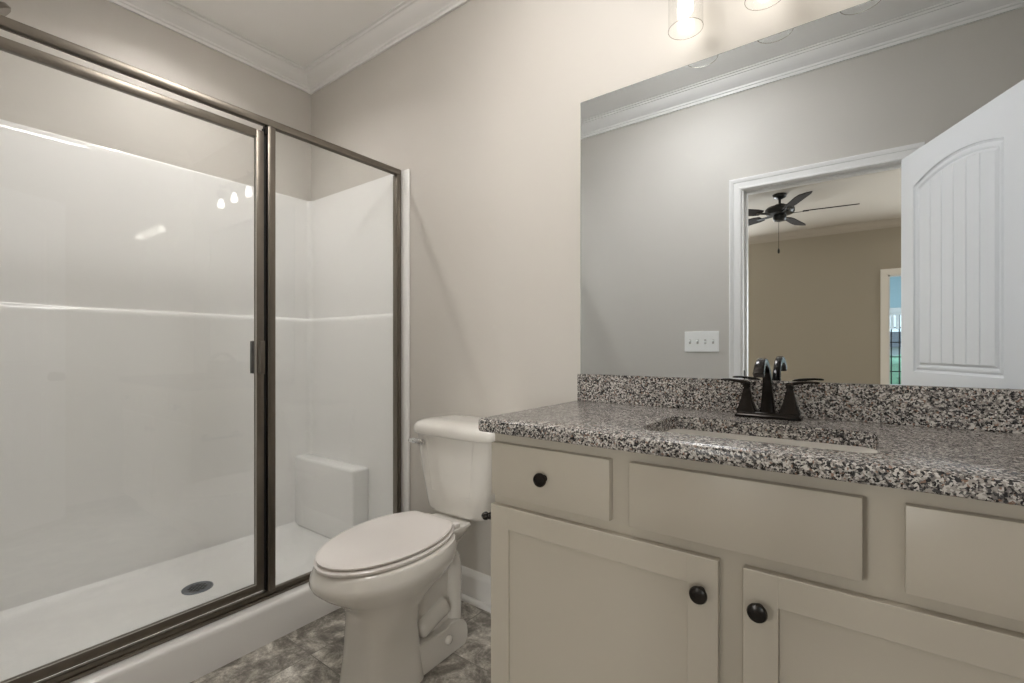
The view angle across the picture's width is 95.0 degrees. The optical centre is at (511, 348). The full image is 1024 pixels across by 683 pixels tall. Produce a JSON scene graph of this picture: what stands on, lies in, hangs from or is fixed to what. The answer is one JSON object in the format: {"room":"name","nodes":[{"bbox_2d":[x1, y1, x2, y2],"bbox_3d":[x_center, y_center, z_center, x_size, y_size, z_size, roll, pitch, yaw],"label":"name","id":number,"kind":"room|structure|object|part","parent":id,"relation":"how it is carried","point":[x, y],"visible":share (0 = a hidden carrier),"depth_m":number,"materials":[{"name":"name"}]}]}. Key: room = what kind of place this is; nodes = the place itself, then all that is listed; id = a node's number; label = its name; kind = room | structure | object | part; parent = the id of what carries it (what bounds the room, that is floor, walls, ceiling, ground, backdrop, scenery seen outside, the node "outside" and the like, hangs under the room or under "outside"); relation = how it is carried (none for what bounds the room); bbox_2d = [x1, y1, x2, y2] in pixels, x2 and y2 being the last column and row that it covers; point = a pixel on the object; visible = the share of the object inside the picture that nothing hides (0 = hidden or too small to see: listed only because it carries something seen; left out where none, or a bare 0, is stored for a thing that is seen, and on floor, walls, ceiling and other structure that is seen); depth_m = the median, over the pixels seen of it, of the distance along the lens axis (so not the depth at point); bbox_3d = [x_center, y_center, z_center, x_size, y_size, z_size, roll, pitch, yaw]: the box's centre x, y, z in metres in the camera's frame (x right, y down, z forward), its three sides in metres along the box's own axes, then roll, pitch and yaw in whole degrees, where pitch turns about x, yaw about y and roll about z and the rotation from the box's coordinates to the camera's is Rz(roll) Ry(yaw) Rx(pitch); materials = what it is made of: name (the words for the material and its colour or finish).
{"room":"bathroom","nodes":[
{"label":"bathroom","id":0,"kind":"room"},
{"bbox_2d":[0,0,310,200],"bbox_3d":[-1.658,-0.249,2.182,0.100,2.640,1.480,0,0,37],"label":"wall","id":1,"kind":"structure","parent":0,"point":[32,94],"depth_m":2.12,"materials":[{"name":"paint"}]},
{"bbox_2d":[173,0,403,66],"bbox_3d":[-0.286,-1.619,1.151,3.533,0.100,1.695,0,0,37],"label":"ceiling","id":2,"kind":"structure","parent":0,"point":[301,32],"depth_m":2.23,"materials":[{"name":"white paint"}]},
{"bbox_2d":[190,600,490,682],"bbox_3d":[-0.286,1.121,1.151,3.533,0.100,1.695,0,0,37],"label":"floor","id":3,"kind":"structure","parent":0,"point":[313,652],"depth_m":1.61,"materials":[{"name":"tile"}]},
{"bbox_2d":[0,119,409,682],"bbox_3d":[-1.272,0.106,1.894,0.862,1.930,1.479,0,0,37],"label":"shower stall","id":4,"kind":"object","parent":3,"relation":"on","point":[127,279],"visible":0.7,"depth_m":2.10,"materials":[{"name":"white plastic"}]},
{"bbox_2d":[0,15,400,682],"bbox_3d":[-0.986,0.038,1.682,0.086,1.790,1.454,0,0,37],"label":"shower door frame","id":5,"kind":"structure","parent":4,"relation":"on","point":[263,347],"depth_m":1.72,"materials":[{"name":"brown metal"}]},
{"bbox_3d":[-1.161,0.045,1.433,0.022,1.701,0.780,0,0,37],"label":"door","id":6,"kind":"part","parent":5,"relation":"part of","materials":[{"name":"clear glass"}]},
{"bbox_3d":[-0.963,0.032,1.750,0.041,0.122,0.012,0,0,37],"label":"handle","id":7,"kind":"part","parent":5,"relation":"part of","materials":[{"name":"grey metal"}]},
{"bbox_3d":[-0.919,0.032,1.720,0.025,0.122,0.016,0,0,37],"label":"handle","id":8,"kind":"part","parent":5,"relation":"part of","materials":[{"name":"brown metal"}]},
{"bbox_3d":[-0.911,0.037,1.765,0.034,1.736,0.029,0,0,37],"label":"post","id":9,"kind":"part","parent":5,"relation":"part of","materials":[{"name":"brown metal"}]},
{"bbox_3d":[-0.980,0.801,2.525,0.553,0.390,0.096,0,0,37],"label":"corner seat","id":10,"kind":"part","parent":4,"relation":"part of","materials":[{"name":"white plastic"}]},
{"bbox_2d":[309,415,494,682],"bbox_3d":[-0.337,0.676,1.636,0.426,0.790,0.751,0,0,35],"label":"toilet","id":11,"kind":"object","parent":3,"relation":"on","point":[396,578],"visible":0.93,"depth_m":1.51,"materials":[{"name":"white ceramic"}]},
{"bbox_3d":[-0.420,0.639,1.541,0.347,0.015,0.480,0,0,35],"label":"seat","id":12,"kind":"part","parent":11,"relation":"part of","materials":[{"name":"white plastic"}]},
{"bbox_3d":[-0.419,0.623,1.542,0.337,0.012,0.473,0,0,35],"label":"lid","id":13,"kind":"part","parent":11,"relation":"part of","materials":[{"name":"white plastic"}]},
{"bbox_3d":[-0.383,0.859,1.572,0.362,0.424,0.595,0,0,35],"label":"bowl","id":14,"kind":"part","parent":11,"relation":"part of","materials":[{"name":"white ceramic"}]},
{"bbox_3d":[-0.379,0.366,1.853,0.068,0.030,0.036,0,0,35],"label":"flush lever","id":15,"kind":"part","parent":11,"relation":"part of","materials":[{"name":"silver metal"}]},
{"bbox_3d":[-0.184,0.310,1.851,0.426,0.058,0.223,0,0,35],"label":"tank lid","id":16,"kind":"part","parent":11,"relation":"part of","materials":[{"name":"white ceramic"}]},
{"bbox_3d":[-0.181,0.490,1.855,0.394,0.302,0.205,0,0,35],"label":"tank","id":17,"kind":"part","parent":11,"relation":"part of","materials":[{"name":"white ceramic"}]},
{"bbox_2d":[491,433,1023,682],"bbox_3d":[0.559,0.646,1.081,1.180,0.851,0.540,0,0,37],"label":"vanity cabinet","id":18,"kind":"object","parent":3,"relation":"on","point":[608,565],"visible":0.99,"depth_m":0.90,"materials":[{"name":"paint"}]},
{"bbox_2d":[481,511,490,519],"bbox_3d":[-0.008,0.473,1.371,0.076,0.040,0.190,0,0,37],"label":"toilet paper holder","id":19,"kind":"object","parent":18,"relation":"attached to","point":[485,515],"visible":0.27,"depth_m":1.32,"materials":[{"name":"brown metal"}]},
{"bbox_3d":[0.070,0.315,1.127,0.034,0.034,0.029,0,0,37],"label":"knob","id":20,"kind":"part","parent":18,"relation":"part of","materials":[{"name":"brown metal"}]},
{"bbox_3d":[0.086,0.315,1.145,0.336,0.137,0.020,0,0,37],"label":"drawer","id":21,"kind":"part","parent":18,"relation":"part of","materials":[{"name":"paint"}]},
{"bbox_3d":[0.176,0.681,1.078,0.456,0.436,0.006,0,0,37],"label":"panel","id":22,"kind":"part","parent":18,"relation":"part of","materials":[{"name":"paint"}]},
{"bbox_3d":[0.176,0.681,1.078,0.564,0.544,0.020,0,0,37],"label":"door","id":23,"kind":"part","parent":18,"relation":"part of","materials":[{"name":"paint"}]},
{"bbox_3d":[0.363,0.475,0.909,0.034,0.034,0.029,0,0,37],"label":"knob","id":24,"kind":"part","parent":18,"relation":"part of","materials":[{"name":"brown metal"}]},
{"bbox_2d":[479,374,1023,505],"bbox_3d":[0.571,0.155,1.099,1.246,0.129,0.554,0,0,37],"label":"countertop","id":25,"kind":"structure","parent":18,"relation":"on","point":[961,442],"depth_m":1.07,"materials":[{"name":"stone"}]},
{"bbox_2d":[720,358,819,420],"bbox_3d":[0.662,0.104,1.249,0.202,0.162,0.196,0,0,-16],"label":"faucet","id":26,"kind":"object","parent":25,"relation":"on","point":[789,411],"visible":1,"depth_m":1.24,"materials":[{"name":"black metal"}]},
{"bbox_3d":[0.622,0.091,1.303,0.076,0.015,0.020,0,0,37],"label":"lever","id":27,"kind":"part","parent":26,"relation":"part of","materials":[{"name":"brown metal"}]},
{"bbox_3d":[0.645,0.134,1.288,0.048,0.074,0.044,0,0,37],"label":"handle","id":28,"kind":"part","parent":26,"relation":"part of","materials":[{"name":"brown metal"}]},
{"bbox_3d":[0.646,0.097,1.204,0.036,0.148,0.169,0,0,37],"label":"spout","id":29,"kind":"part","parent":26,"relation":"part of","materials":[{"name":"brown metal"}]},
{"bbox_3d":[0.686,0.177,1.257,0.156,0.017,0.056,0,0,37],"label":"plate","id":30,"kind":"part","parent":26,"relation":"part of","materials":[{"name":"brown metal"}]},
{"bbox_3d":[0.727,0.134,1.227,0.048,0.074,0.044,0,0,37],"label":"handle","id":31,"kind":"part","parent":26,"relation":"part of","materials":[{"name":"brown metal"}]},
{"bbox_3d":[0.748,0.091,1.208,0.076,0.015,0.020,0,0,37],"label":"lever","id":32,"kind":"part","parent":26,"relation":"part of","materials":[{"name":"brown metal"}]},
{"bbox_2d":[666,429,877,452],"bbox_3d":[0.545,0.293,1.056,0.482,0.146,0.305,0,0,37],"label":"sink","id":33,"kind":"object","parent":25,"relation":"in","point":[681,431],"visible":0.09,"depth_m":1.15,"materials":[{"name":"white ceramic"}]},
{"bbox_3d":[0.444,0.475,0.848,0.034,0.034,0.029,0,0,37],"label":"knob","id":34,"kind":"part","parent":18,"relation":"part of","materials":[{"name":"brown metal"}]},
{"bbox_3d":[0.664,0.681,0.715,0.564,0.544,0.020,0,0,37],"label":"door","id":35,"kind":"part","parent":18,"relation":"part of","materials":[{"name":"paint"}]},
{"bbox_3d":[0.664,0.681,0.715,0.456,0.436,0.006,0,0,37],"label":"panel","id":36,"kind":"part","parent":18,"relation":"part of","materials":[{"name":"paint"}]},
{"bbox_3d":[0.758,0.316,0.645,0.333,0.139,0.020,0,0,37],"label":"drawer","id":37,"kind":"part","parent":18,"relation":"part of","materials":[{"name":"paint"}]},
{"bbox_2d":[311,0,1021,575],"bbox_3d":[0.191,-0.249,1.791,3.533,2.640,0.100,0,0,37],"label":"wall","id":38,"kind":"structure","parent":0,"point":[481,104],"depth_m":1.92,"materials":[{"name":"paint"}]},
{"bbox_2d":[107,0,470,94],"bbox_3d":[-0.281,-1.527,1.157,3.332,0.082,1.479,0,0,37],"label":"crown molding","id":39,"kind":"structure","parent":38,"relation":"attached to","point":[408,17],"depth_m":2.30,"materials":[{"name":"white paint"}]},
{"bbox_2d":[461,565,490,612],"bbox_3d":[-0.117,1.005,1.939,0.925,0.132,0.028,0,0,37],"label":"baseboard","id":40,"kind":"structure","parent":38,"relation":"attached to","point":[476,586],"depth_m":1.96,"materials":[{"name":"white paint"}]},
{"bbox_2d":[668,0,744,39],"bbox_3d":[0.688,-1.060,1.269,0.512,0.247,0.142,0,0,37],"label":"vanity light","id":41,"kind":"object","parent":38,"relation":"attached to","point":[685,7],"visible":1,"depth_m":1.36,"materials":[{"name":"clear glass"}]},
{"bbox_3d":[0.509,-1.008,1.375,0.098,0.142,0.098,0,0,37],"label":"lamp shade","id":42,"kind":"part","parent":41,"relation":"part of","materials":[{"name":"clear glass"}]},
{"bbox_3d":[0.509,-1.009,1.375,0.043,0.069,0.043,0,0,37],"label":"bulb","id":43,"kind":"part","parent":41,"relation":"part of","materials":[{"name":"white glass"}]},
{"bbox_2d":[577,374,1023,433],"bbox_3d":[0.734,0.138,1.310,1.234,0.095,0.021,0,0,37],"label":"backsplash","id":44,"kind":"structure","parent":38,"relation":"attached to","point":[980,409],"depth_m":1.20,"materials":[{"name":"stone"}]},
{"bbox_2d":[581,0,1023,389],"bbox_3d":[0.740,-0.396,1.315,1.227,0.971,0.006,0,0,37],"label":"wall mirror","id":45,"kind":"object","parent":38,"relation":"attached to","point":[838,197],"visible":1,"depth_m":1.24,"materials":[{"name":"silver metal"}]},
{"bbox_3d":[-0.757,-0.249,0.517,3.533,2.640,0.115,0,0,37],"label":"wall","id":46,"kind":"structure","parent":0,"visible":0},
{"bbox_2d":[0,1,10,15],"bbox_3d":[-1.661,-1.051,1.402,0.096,0.105,0.225,0,0,37],"label":"sprayer","id":47,"kind":"object","parent":46,"relation":"attached to","point":[5,9],"visible":0.92,"depth_m":1.47,"materials":[{"name":"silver metal"}]}
]}

